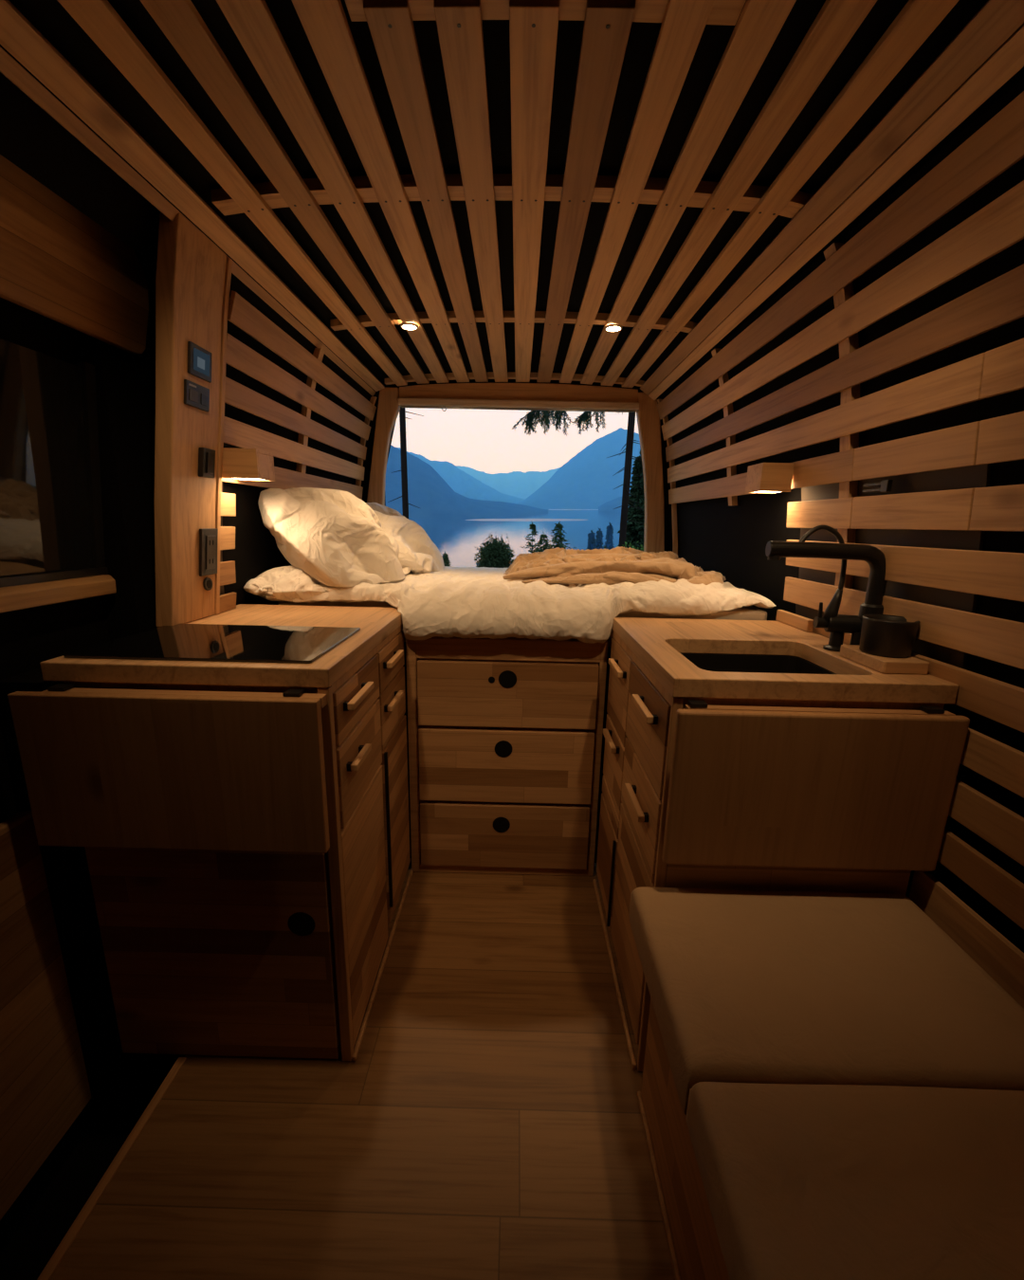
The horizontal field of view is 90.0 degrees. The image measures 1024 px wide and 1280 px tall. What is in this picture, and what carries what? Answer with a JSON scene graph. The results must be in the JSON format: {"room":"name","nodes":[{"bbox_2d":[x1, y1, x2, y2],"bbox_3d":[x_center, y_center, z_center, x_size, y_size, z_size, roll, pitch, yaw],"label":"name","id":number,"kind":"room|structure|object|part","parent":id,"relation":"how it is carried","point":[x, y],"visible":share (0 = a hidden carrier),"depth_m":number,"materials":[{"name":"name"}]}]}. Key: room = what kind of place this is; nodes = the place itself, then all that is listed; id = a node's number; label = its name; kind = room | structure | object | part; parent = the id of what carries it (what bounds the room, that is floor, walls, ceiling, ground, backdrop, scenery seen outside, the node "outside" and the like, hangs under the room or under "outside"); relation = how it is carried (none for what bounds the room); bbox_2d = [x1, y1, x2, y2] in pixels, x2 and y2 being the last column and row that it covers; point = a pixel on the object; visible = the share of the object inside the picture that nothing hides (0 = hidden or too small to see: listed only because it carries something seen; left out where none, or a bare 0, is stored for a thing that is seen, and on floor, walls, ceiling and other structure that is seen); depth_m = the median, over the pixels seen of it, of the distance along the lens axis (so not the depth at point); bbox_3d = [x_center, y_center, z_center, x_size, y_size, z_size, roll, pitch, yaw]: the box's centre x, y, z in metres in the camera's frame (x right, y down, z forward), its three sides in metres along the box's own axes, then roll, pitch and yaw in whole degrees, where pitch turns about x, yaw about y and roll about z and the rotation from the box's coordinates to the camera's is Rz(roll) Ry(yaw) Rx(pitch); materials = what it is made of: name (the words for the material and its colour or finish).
{"room":"vehicle interior","nodes":[
{"label":"vehicle interior","id":0,"kind":"room"},
{"bbox_2d":[219,273,378,613],"bbox_3d":[-0.790,-0.057,2.117,0.212,2.075,1.365,1,13,0],"label":"wall","id":1,"kind":"structure","parent":0,"point":[285,398],"depth_m":1.64,"materials":[{"name":"black wood"}]},
{"bbox_2d":[0,154,185,1242],"bbox_3d":[-0.905,0.305,0.329,0.320,2.160,2.284,1,13,0],"label":"door","id":2,"kind":"structure","parent":1,"relation":"in","point":[72,291],"depth_m":1.06,"materials":[{"name":"black"}]},
{"bbox_3d":[-0.981,0.883,0.284,0.020,0.738,1.838,1,13,0],"label":"panel","id":3,"kind":"part","parent":2,"relation":"part of","materials":[{"name":"brown wood"}]},
{"bbox_2d":[0,338,108,587],"bbox_3d":[-0.946,-0.187,0.353,0.075,0.452,1.650,1,13,0],"label":"window","id":4,"kind":"structure","parent":2,"relation":"attached to","point":[51,523],"depth_m":1.03,"materials":[{"name":"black glass"}]},
{"bbox_3d":[-0.946,0.096,0.201,0.030,0.044,2.028,1,13,0],"label":"sill","id":5,"kind":"part","parent":2,"relation":"part of","materials":[{"name":"brown wood"}]},
{"bbox_3d":[-0.868,-0.534,0.137,0.018,0.251,2.184,1,13,0],"label":"panel","id":6,"kind":"part","parent":2,"relation":"part of","materials":[{"name":"brown wood"}]},
{"bbox_2d":[154,212,232,626],"bbox_3d":[-0.769,-0.474,1.238,0.167,0.869,0.197,1,13,0],"label":"wooden panel","id":7,"kind":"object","parent":1,"relation":"attached to","point":[192,278],"depth_m":1.19,"materials":[{"name":"brown wood"}]},
{"bbox_2d":[183,379,209,411],"bbox_3d":[-0.736,-0.570,1.197,0.013,0.052,0.090,1,13,0],"label":"control panel","id":8,"kind":"object","parent":1,"relation":"attached to","point":[196,395],"visible":1,"depth_m":1.19,"materials":[{"name":"black plastic"}]},
{"bbox_2d":[187,341,212,383],"bbox_3d":[-0.724,-0.644,1.189,0.015,0.066,0.084,1,13,0],"label":"monitor","id":9,"kind":"object","parent":1,"relation":"attached to","point":[199,359],"visible":1,"depth_m":1.18,"materials":[{"name":"black plastic"}]},
{"bbox_2d":[198,447,215,477],"bbox_3d":[-0.755,-0.438,1.268,0.026,0.068,0.050,1,13,0],"label":"rocker switch","id":10,"kind":"object","parent":1,"relation":"attached to","point":[206,456],"visible":1,"depth_m":1.25,"materials":[{"name":"black plastic"}]},
{"bbox_2d":[202,577,212,590],"bbox_3d":[-0.804,-0.148,1.355,0.007,0.034,0.034,1,13,0],"label":"socket","id":11,"kind":"object","parent":1,"relation":"attached to","point":[208,582],"visible":1,"depth_m":1.35,"materials":[{"name":"black plastic"}]},
{"bbox_2d":[199,528,218,576],"bbox_3d":[-0.792,-0.230,1.338,0.022,0.120,0.072,1,13,0],"label":"power outlet","id":12,"kind":"object","parent":1,"relation":"attached to","point":[208,537],"visible":1,"depth_m":1.33,"materials":[{"name":"black plastic"}]},
{"bbox_2d":[221,447,274,481],"bbox_3d":[-0.718,-0.476,1.394,0.098,0.075,0.097,1,13,0],"label":"reading lamp","id":13,"kind":"object","parent":1,"relation":"attached to","point":[241,464],"visible":0.88,"depth_m":1.35,"materials":[{"name":"brown wood"}]},
{"bbox_2d":[233,477,260,479],"bbox_3d":[-0.722,-0.445,1.401,0.084,0.006,0.079,1,13,0],"label":"diffuser","id":14,"kind":"object","parent":13,"relation":"attached to","point":[233,478],"depth_m":1.40,"materials":[{"name":"white plastic"}]},
{"bbox_2d":[0,769,603,1279],"bbox_3d":[-0.090,1.211,1.226,2.100,0.070,3.650,1,13,0],"label":"floor","id":15,"kind":"structure","parent":0,"point":[31,1241],"depth_m":1.08,"materials":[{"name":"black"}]},
{"bbox_2d":[49,858,675,1279],"bbox_3d":[0.097,1.090,0.606,1.663,0.050,2.500,1,13,0],"label":"floor","id":16,"kind":"structure","parent":0,"point":[485,1123],"depth_m":1.00,"materials":[{"name":"brown wood"}]},
{"bbox_2d":[36,1057,186,1279],"bbox_3d":[-0.740,1.147,0.266,0.018,0.054,1.791,1,13,0],"label":"trim","id":17,"kind":"structure","parent":16,"relation":"attached to","point":[69,1237],"depth_m":0.92,"materials":[{"name":"brown wood"}]},
{"bbox_2d":[7,623,412,1060],"bbox_3d":[-0.606,0.440,1.322,0.577,0.866,0.676,1,13,0],"label":"base cabinet","id":18,"kind":"object","parent":16,"relation":"on","point":[246,848],"visible":1,"depth_m":1.04,"materials":[{"name":"brown wood"}]},
{"bbox_3d":[-0.594,0.105,0.933,0.505,0.019,0.024,1,13,0],"label":"hinge rail","id":19,"kind":"part","parent":18,"relation":"part of","materials":[{"name":"brown wood"}]},
{"bbox_3d":[-0.615,0.511,1.049,0.479,0.839,0.018,1,13,0],"label":"door","id":20,"kind":"part","parent":18,"relation":"part of","materials":[{"name":"brown wood"}]},
{"bbox_2d":[39,603,402,687],"bbox_3d":[-0.595,-0.012,1.273,0.529,0.036,0.692,1,13,0],"label":"countertop","id":21,"kind":"structure","parent":18,"relation":"on","point":[375,624],"depth_m":0.95,"materials":[{"name":"brown wood"}]},
{"bbox_2d":[63,623,360,663],"bbox_3d":[-0.610,0.002,1.115,0.469,0.006,0.314,1,13,0],"label":"induction hob","id":22,"kind":"object","parent":21,"relation":"in","point":[179,642],"visible":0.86,"depth_m":1.07,"materials":[{"name":"black glass"}]},
{"bbox_3d":[-0.345,0.122,1.136,0.019,0.110,0.301,1,13,0],"label":"drawer","id":23,"kind":"part","parent":18,"relation":"part of","materials":[{"name":"brown wood"}]},
{"bbox_3d":[-0.348,0.267,1.169,0.019,0.173,0.301,1,13,0],"label":"drawer","id":24,"kind":"part","parent":18,"relation":"part of","materials":[{"name":"brown wood"}]},
{"bbox_3d":[-0.318,0.117,1.084,0.014,0.015,0.145,1,13,0],"label":"handle","id":25,"kind":"part","parent":18,"relation":"part of","materials":[{"name":"brown wood"}]},
{"bbox_3d":[-0.321,0.250,1.094,0.014,0.015,0.105,1,13,0],"label":"handle","id":26,"kind":"part","parent":18,"relation":"part of","materials":[{"name":"brown wood"}]},
{"bbox_3d":[-0.356,0.620,1.244,0.019,0.532,0.313,1,13,0],"label":"panel","id":27,"kind":"part","parent":18,"relation":"part of","materials":[{"name":"brown wood"}]},
{"bbox_3d":[-0.344,0.025,1.257,0.020,0.017,0.608,1,13,0],"label":"rail","id":28,"kind":"part","parent":18,"relation":"part of","materials":[{"name":"brown wood"}]},
{"bbox_3d":[-0.346,0.857,1.437,0.009,0.013,0.627,1,13,0],"label":"toe trim","id":29,"kind":"part","parent":18,"relation":"part of","materials":[{"name":"brown wood"}]},
{"bbox_3d":[-0.338,0.528,1.405,0.008,0.472,0.007,1,13,0],"label":"finger pull","id":30,"kind":"part","parent":18,"relation":"part of","materials":[{"name":"black metal"}]},
{"bbox_3d":[-0.341,0.054,1.432,0.019,0.108,0.280,1,13,0],"label":"drawer","id":31,"kind":"part","parent":18,"relation":"part of","materials":[{"name":"brown wood"}]},
{"bbox_3d":[-0.344,0.185,1.462,0.019,0.150,0.280,1,13,0],"label":"drawer","id":32,"kind":"part","parent":18,"relation":"part of","materials":[{"name":"brown wood"}]},
{"bbox_3d":[-0.315,0.050,1.385,0.014,0.015,0.140,1,13,0],"label":"handle","id":33,"kind":"part","parent":18,"relation":"part of","materials":[{"name":"brown wood"}]},
{"bbox_3d":[-0.350,0.524,1.542,0.019,0.527,0.275,1,13,0],"label":"door","id":34,"kind":"part","parent":18,"relation":"part of","materials":[{"name":"brown wood"}]},
{"bbox_3d":[-0.317,0.165,1.402,0.014,0.015,0.137,1,13,0],"label":"handle","id":35,"kind":"part","parent":18,"relation":"part of","materials":[{"name":"brown wood"}]},
{"bbox_2d":[402,629,611,876],"bbox_3d":[-0.009,0.274,2.205,1.555,0.821,1.152,1,13,0],"label":"bed base","id":36,"kind":"object","parent":16,"relation":"on","point":[505,734],"visible":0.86,"depth_m":1.64,"materials":[{"name":"brown wood"}]},
{"bbox_3d":[-0.025,0.655,1.713,0.560,0.229,0.020,1,13,0],"label":"drawer","id":37,"kind":"part","parent":36,"relation":"part of","materials":[{"name":"brown wood"}]},
{"bbox_3d":[-0.020,0.408,1.657,0.560,0.248,0.020,1,13,0],"label":"drawer","id":38,"kind":"part","parent":36,"relation":"part of","materials":[{"name":"brown wood"}]},
{"bbox_3d":[-0.015,0.172,1.603,0.560,0.209,0.020,1,13,0],"label":"drawer","id":39,"kind":"part","parent":36,"relation":"part of","materials":[{"name":"brown wood"}]},
{"bbox_2d":[278,600,767,639],"bbox_3d":[0.005,-0.177,2.104,1.554,0.102,1.130,1,13,0],"label":"mattress","id":40,"kind":"object","parent":36,"relation":"on","point":[744,612],"visible":0.11,"depth_m":1.56,"materials":[{"name":"white fabric"}]},
{"bbox_2d":[266,566,775,643],"bbox_3d":[0.010,-0.204,2.066,1.562,0.179,1.215,1,13,0],"label":"duvet","id":41,"kind":"object","parent":40,"relation":"on","point":[463,602],"visible":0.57,"depth_m":1.53,"materials":[{"name":"white fabric"}]},
{"bbox_2d":[243,565,340,603],"bbox_3d":[-0.686,-0.186,1.680,0.360,0.115,0.204,1,13,0],"label":"pillow","id":42,"kind":"object","parent":41,"relation":"on","point":[285,583],"visible":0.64,"depth_m":1.60,"materials":[{"name":"fabric"}]},
{"bbox_2d":[257,487,411,586],"bbox_3d":[-0.604,-0.389,1.872,0.423,0.325,0.721,1,13,0],"label":"pillow","id":43,"kind":"object","parent":41,"relation":"on","point":[333,536],"visible":0.95,"depth_m":1.63,"materials":[{"name":"fabric"}]},
{"bbox_2d":[365,502,444,573],"bbox_3d":[-0.558,-0.470,2.323,0.499,0.298,0.645,1,13,0],"label":"pillow","id":44,"kind":"object","parent":41,"relation":"on","point":[417,552],"visible":0.41,"depth_m":2.19,"materials":[{"name":"fabric"}]},
{"bbox_2d":[502,546,725,586],"bbox_3d":[0.371,-0.301,2.084,0.832,0.159,0.834,1,13,0],"label":"blanket","id":45,"kind":"object","parent":41,"relation":"on","point":[557,565],"visible":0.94,"depth_m":1.82,"materials":[{"name":"beige fabric"}]},
{"bbox_2d":[637,997,730,1279],"bbox_3d":[0.517,0.946,0.282,0.520,0.391,1.542,1,13,0],"label":"bench","id":46,"kind":"object","parent":16,"relation":"on","point":[693,1243],"visible":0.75,"depth_m":0.85,"materials":[{"name":"brown wood"}]},
{"bbox_3d":[0.258,1.124,0.326,0.008,0.013,1.542,1,13,0],"label":"toe trim","id":47,"kind":"part","parent":46,"relation":"part of","materials":[{"name":"brown wood"}]},
{"bbox_2d":[628,886,1023,1115],"bbox_3d":[0.502,0.565,0.845,0.538,0.099,0.352,1,13,0],"label":"seat cushion","id":48,"kind":"object","parent":46,"relation":"on","point":[744,986],"visible":0.94,"depth_m":0.77,"materials":[{"name":"beige fabric"}]},
{"bbox_2d":[685,1081,1023,1279],"bbox_3d":[0.498,0.669,0.389,0.542,0.099,0.572,1,13,0],"label":"seat cushion","id":49,"kind":"object","parent":46,"relation":"on","point":[800,1181],"visible":1,"depth_m":0.56,"materials":[{"name":"beige fabric"}]},
{"bbox_2d":[593,629,969,1071],"bbox_3d":[0.529,0.469,1.304,0.533,0.866,0.654,1,13,0],"label":"base cabinet","id":50,"kind":"object","parent":16,"relation":"on","point":[699,793],"visible":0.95,"depth_m":0.94,"materials":[{"name":"brown wood"}]},
{"bbox_3d":[0.292,0.660,1.552,0.019,0.285,0.260,1,13,0],"label":"door","id":51,"kind":"part","parent":50,"relation":"part of","materials":[{"name":"brown wood"}]},
{"bbox_3d":[0.274,0.283,1.445,0.014,0.015,0.138,1,13,0],"label":"handle","id":52,"kind":"part","parent":50,"relation":"part of","materials":[{"name":"brown wood"}]},
{"bbox_3d":[0.297,0.486,1.512,0.019,0.056,0.260,1,13,0],"label":"rail","id":53,"kind":"part","parent":50,"relation":"part of","materials":[{"name":"brown wood"}]},
{"bbox_3d":[0.277,0.681,1.427,0.007,0.270,0.007,1,13,0],"label":"finger pull","id":54,"kind":"part","parent":50,"relation":"part of","materials":[{"name":"black metal"}]},
{"bbox_3d":[0.299,0.356,1.482,0.019,0.200,0.262,1,13,0],"label":"drawer","id":55,"kind":"part","parent":50,"relation":"part of","materials":[{"name":"brown wood"}]},
{"bbox_3d":[0.273,0.874,1.423,0.009,0.013,0.607,1,13,0],"label":"toe trim","id":56,"kind":"part","parent":50,"relation":"part of","materials":[{"name":"brown wood"}]},
{"bbox_3d":[0.279,0.074,1.380,0.014,0.015,0.140,1,13,0],"label":"handle","id":57,"kind":"part","parent":50,"relation":"part of","materials":[{"name":"brown wood"}]},
{"bbox_3d":[0.304,0.136,1.431,0.019,0.235,0.262,1,13,0],"label":"drawer","id":58,"kind":"part","parent":50,"relation":"part of","materials":[{"name":"brown wood"}]},
{"bbox_3d":[0.291,0.664,1.244,0.019,0.405,0.321,1,13,0],"label":"drawer","id":59,"kind":"part","parent":50,"relation":"part of","materials":[{"name":"brown wood"}]},
{"bbox_3d":[0.271,0.358,1.135,0.014,0.015,0.140,1,13,0],"label":"handle","id":60,"kind":"part","parent":50,"relation":"part of","materials":[{"name":"brown wood"}]},
{"bbox_3d":[0.297,0.372,1.177,0.019,0.179,0.321,1,13,0],"label":"drawer","id":61,"kind":"part","parent":50,"relation":"part of","materials":[{"name":"brown wood"}]},
{"bbox_3d":[0.307,0.045,1.238,0.020,0.020,0.600,1,13,0],"label":"rail","id":62,"kind":"part","parent":50,"relation":"part of","materials":[{"name":"brown wood"}]},
{"bbox_3d":[0.275,0.144,1.084,0.014,0.015,0.140,1,13,0],"label":"handle","id":63,"kind":"part","parent":50,"relation":"part of","materials":[{"name":"brown wood"}]},
{"bbox_3d":[0.301,0.183,1.134,0.019,0.195,0.321,1,13,0],"label":"drawer","id":64,"kind":"part","parent":50,"relation":"part of","materials":[{"name":"brown wood"}]},
{"bbox_2d":[611,609,958,703],"bbox_3d":[0.550,0.007,1.221,0.510,0.070,0.620,1,13,0],"label":"countertop","id":65,"kind":"structure","parent":50,"relation":"on","point":[659,644],"depth_m":1.04,"materials":[{"name":"brown wood"}]},
{"bbox_2d":[680,653,835,674],"bbox_3d":[0.530,0.136,1.133,0.360,0.142,0.311,1,13,0],"label":"sink","id":66,"kind":"object","parent":65,"relation":"in","point":[712,662],"visible":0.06,"depth_m":1.25,"materials":[{"name":"grey metal"}]},
{"bbox_3d":[0.789,-0.055,1.433,0.016,0.032,0.168,1,13,0],"label":"backsplash strip","id":67,"kind":"part","parent":65,"relation":"part of","materials":[{"name":"brown wood"}]},
{"bbox_2d":[765,524,887,651],"bbox_3d":[0.685,-0.114,1.132,0.259,0.276,0.064,3,13,7],"label":"tap","id":68,"kind":"object","parent":65,"relation":"on","point":[837,625],"visible":0.86,"depth_m":1.10,"materials":[{"name":"black metal"}]},
{"bbox_3d":[0.699,-0.056,1.152,0.026,0.059,0.025,3,13,9],"label":"lever","id":69,"kind":"part","parent":68,"relation":"part of","materials":[{"name":"black metal"}]},
{"bbox_3d":[0.681,-0.117,1.120,0.252,0.189,0.035,2,13,5],"label":"spout","id":70,"kind":"part","parent":68,"relation":"part of","materials":[{"name":"black metal"}]},
{"bbox_2d":[839,644,929,674],"bbox_3d":[0.751,0.038,1.041,0.086,0.024,0.139,1,13,0],"label":"wooden riser","id":71,"kind":"object","parent":65,"relation":"on","point":[910,665],"visible":0.84,"depth_m":0.99,"materials":[{"name":"brown wood"}]},
{"bbox_2d":[859,614,919,658],"bbox_3d":[0.755,-0.009,1.030,0.094,0.072,0.094,1,13,0],"label":"canister","id":72,"kind":"object","parent":71,"relation":"on","point":[885,635],"visible":1,"depth_m":1.00,"materials":[{"name":"black plastic"}]},
{"bbox_3d":[0.756,-0.034,1.024,0.081,0.007,0.081,1,13,0],"label":"lid","id":73,"kind":"part","parent":72,"relation":"part of","materials":[{"name":"black metal"}]},
{"bbox_3d":[0.542,0.541,1.033,0.475,0.844,0.013,1,13,0],"label":"panel","id":74,"kind":"part","parent":50,"relation":"part of","materials":[{"name":"brown wood"}]},
{"bbox_3d":[0.551,0.134,0.922,0.474,0.019,0.020,1,13,0],"label":"hinge rail","id":75,"kind":"part","parent":50,"relation":"part of","materials":[{"name":"brown wood"}]},
{"bbox_2d":[0,0,1023,400],"bbox_3d":[-0.006,-0.824,0.766,1.540,0.206,3.660,1,13,0],"label":"ceiling","id":76,"kind":"structure","parent":0,"point":[511,182],"depth_m":0.91,"materials":[{"name":"black wood"}]},
{"bbox_2d":[400,322,418,329],"bbox_3d":[-0.353,-1.077,1.759,0.060,0.006,0.060,1,13,0],"label":"recessed light","id":77,"kind":"object","parent":76,"relation":"in","point":[405,325],"visible":1,"depth_m":1.75,"materials":[{"name":"beige"}]},
{"bbox_2d":[604,324,622,331],"bbox_3d":[0.348,-1.067,1.753,0.060,0.006,0.060,1,13,0],"label":"recessed light","id":78,"kind":"object","parent":76,"relation":"in","point":[611,327],"visible":1,"depth_m":1.74,"materials":[{"name":"beige"}]},
{"bbox_2d":[361,379,672,774],"bbox_3d":[0.025,-0.253,2.776,1.840,2.200,0.035,1,13,0],"label":"wall","id":79,"kind":"structure","parent":0,"point":[369,445],"depth_m":2.63,"materials":[{"name":"black wood"}]},
{"bbox_2d":[366,383,664,552],"bbox_3d":[0.017,-0.777,2.610,1.592,0.974,0.050,1,13,0],"label":"window frame","id":80,"kind":"structure","parent":79,"relation":"in","point":[649,423],"depth_m":2.50,"materials":[{"name":"brown wood"}]},
{"bbox_2d":[398,397,639,412],"bbox_3d":[0.031,-1.140,2.512,1.170,0.056,0.070,1,13,0],"label":"roller blind","id":81,"kind":"object","parent":79,"relation":"attached to","point":[420,403],"visible":1,"depth_m":2.48,"materials":[{"name":"brown"}]},
{"bbox_3d":[0.031,-1.131,2.509,1.145,0.006,0.015,1,13,0],"label":"rail","id":82,"kind":"part","parent":81,"relation":"part of","materials":[{"name":"silver metal"}]},
{"bbox_2d":[656,77,1023,1007],"bbox_3d":[0.767,0.234,0.993,0.220,2.075,3.650,1,13,0],"label":"wall","id":83,"kind":"structure","parent":0,"point":[888,373],"depth_m":0.96,"materials":[{"name":"black wood"}]},
{"bbox_2d":[745,462,793,493],"bbox_3d":[0.729,-0.458,1.454,0.086,0.075,0.095,1,13,0],"label":"reading lamp","id":84,"kind":"object","parent":83,"relation":"attached to","point":[770,478],"visible":1,"depth_m":1.41,"materials":[{"name":"brown wood"}]},
{"label":"outside","id":85,"kind":"structure","parent":0,"visible":0},
{"bbox_3d":[1.151,0.016,72.198,613.777,31.180,136.356,1,13,0],"label":"ground","id":86,"kind":"structure","parent":85,"visible":0},
{"bbox_2d":[387,406,423,518],"bbox_3d":[-1.709,-6.259,7.817,0.495,14.296,0.878,-5,14,-24],"label":"conifer trunk","id":87,"kind":"object","parent":86,"relation":"on","point":[402,412],"visible":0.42,"depth_m":8.51,"materials":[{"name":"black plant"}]},
{"bbox_2d":[442,550,451,566],"bbox_3d":[-2.190,-1.620,17.202,1.010,2.723,1.130,11,16,36],"label":"fir","id":88,"kind":"object","parent":86,"relation":"on","point":[447,561],"visible":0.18,"depth_m":16.87,"materials":[{"name":"green plant"}]},
{"bbox_2d":[474,531,515,567],"bbox_3d":[-0.463,-1.946,16.034,1.485,2.884,1.342,1,13,0],"label":"leafy bush","id":89,"kind":"object","parent":86,"relation":"on","point":[496,554],"visible":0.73,"depth_m":15.61,"materials":[{"name":"green plant"}]},
{"bbox_2d":[519,520,544,552],"bbox_3d":[0.577,-1.744,15.099,1.872,3.471,1.886,-3,14,-18],"label":"fir","id":90,"kind":"object","parent":86,"relation":"on","point":[532,526],"visible":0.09,"depth_m":14.70,"materials":[{"name":"green plant"}]},
{"bbox_2d":[530,530,550,551],"bbox_3d":[0.971,-1.848,16.643,3.229,3.325,3.553,-10,17,-41],"label":"fir","id":91,"kind":"object","parent":86,"relation":"on","point":[543,536],"visible":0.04,"depth_m":16.28,"materials":[{"name":"green plant"}]},
{"bbox_2d":[541,520,576,550],"bbox_3d":[1.772,-2.290,18.328,3.527,3.858,3.782,9,15,29],"label":"fir","id":92,"kind":"object","parent":86,"relation":"on","point":[558,527],"visible":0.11,"depth_m":18.08,"materials":[{"name":"green plant"}]},
{"bbox_2d":[607,412,643,547],"bbox_3d":[2.045,-6.257,7.804,0.942,14.296,1.039,1,13,0],"label":"conifer trunk","id":93,"kind":"object","parent":86,"relation":"on","point":[629,456],"visible":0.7,"depth_m":8.54,"materials":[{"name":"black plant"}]},
{"bbox_2d":[616,541,643,550],"bbox_3d":[1.956,-0.649,8.544,0.794,1.992,0.677,1,13,0],"label":"shrub","id":94,"kind":"object","parent":86,"relation":"on","point":[630,544],"visible":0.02,"depth_m":8.38,"materials":[{"name":"green plant"}]},
{"bbox_2d":[617,449,644,550],"bbox_3d":[2.793,-1.838,11.448,1.615,4.557,1.537,-10,17,-41],"label":"spruce tree","id":95,"kind":"object","parent":86,"relation":"on","point":[635,531],"visible":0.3,"depth_m":10.97,"materials":[{"name":"green plant"}]},
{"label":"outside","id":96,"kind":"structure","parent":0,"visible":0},
{"bbox_2d":[408,509,621,566],"bbox_3d":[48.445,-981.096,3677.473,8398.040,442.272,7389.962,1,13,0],"label":"lake","id":97,"kind":"structure","parent":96,"point":[459,538],"depth_m":551.53,"materials":[{"name":"blue liquid"}]},
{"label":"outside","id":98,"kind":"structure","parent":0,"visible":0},
{"bbox_2d":[384,444,548,518],"bbox_3d":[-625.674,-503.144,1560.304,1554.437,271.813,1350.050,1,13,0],"label":"mountain","id":99,"kind":"structure","parent":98,"point":[428,490],"depth_m":1121.22},
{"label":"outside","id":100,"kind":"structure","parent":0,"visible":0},
{"bbox_2d":[396,447,524,503],"bbox_3d":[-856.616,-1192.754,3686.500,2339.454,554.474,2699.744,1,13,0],"label":"mountain","id":101,"kind":"structure","parent":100,"point":[462,483],"depth_m":3117.80},
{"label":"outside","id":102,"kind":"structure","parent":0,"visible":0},
{"bbox_2d":[456,465,559,499],"bbox_3d":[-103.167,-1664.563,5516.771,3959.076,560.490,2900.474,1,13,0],"label":"mountain","id":103,"kind":"structure","parent":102,"point":[521,484],"depth_m":5339.93},
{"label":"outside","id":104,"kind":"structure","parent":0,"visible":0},
{"bbox_2d":[517,427,640,509],"bbox_3d":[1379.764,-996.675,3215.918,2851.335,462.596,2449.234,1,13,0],"label":"mountain","id":105,"kind":"structure","parent":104,"point":[586,481],"depth_m":2444.80},
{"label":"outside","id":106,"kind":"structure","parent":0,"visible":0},
{"bbox_2d":[585,530,596,549],"bbox_3d":[36.367,-41.190,235.211,6.633,19.298,7.296,1,13,0],"label":"tree","id":107,"kind":"object","parent":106,"point":[591,545],"visible":0.45,"depth_m":233.08,"materials":[{"name":"green plant"}]},
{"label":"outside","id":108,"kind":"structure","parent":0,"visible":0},
{"bbox_2d":[594,528,603,548],"bbox_3d":[42.232,-44.885,248.701,7.005,19.383,6.163,1,13,0],"label":"tree","id":109,"kind":"object","parent":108,"point":[598,543],"visible":0.46,"depth_m":246.66,"materials":[{"name":"green plant"}]},
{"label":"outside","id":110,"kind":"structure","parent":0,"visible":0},
{"bbox_2d":[602,522,614,549],"bbox_3d":[50.519,-50.462,265.570,6.786,21.314,7.588,1,13,0],"label":"tree","id":111,"kind":"object","parent":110,"point":[609,543],"visible":0.61,"depth_m":263.92,"materials":[{"name":"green plant"}]},
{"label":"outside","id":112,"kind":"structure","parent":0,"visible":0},
{"bbox_2d":[512,410,573,436],"bbox_3d":[0.408,-2.801,6.513,0.754,0.404,0.475,10,16,35],"label":"branch","id":113,"kind":"object","parent":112,"point":[543,416],"visible":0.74,"depth_m":6.47,"materials":[{"name":"green plant"}]},
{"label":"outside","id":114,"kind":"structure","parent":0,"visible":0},
{"bbox_2d":[571,411,605,434],"bbox_3d":[0.979,-2.796,6.508,0.449,0.387,0.329,1,13,0],"label":"branch","id":115,"kind":"object","parent":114,"point":[584,417],"visible":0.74,"depth_m":6.48,"materials":[{"name":"green plant"}]},
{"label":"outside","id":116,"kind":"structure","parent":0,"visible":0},
{"bbox_2d":[598,496,621,511],"bbox_3d":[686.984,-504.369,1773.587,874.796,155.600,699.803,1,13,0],"label":"mountain","id":117,"kind":"structure","parent":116,"point":[609,506],"depth_m":1572.52}
]}

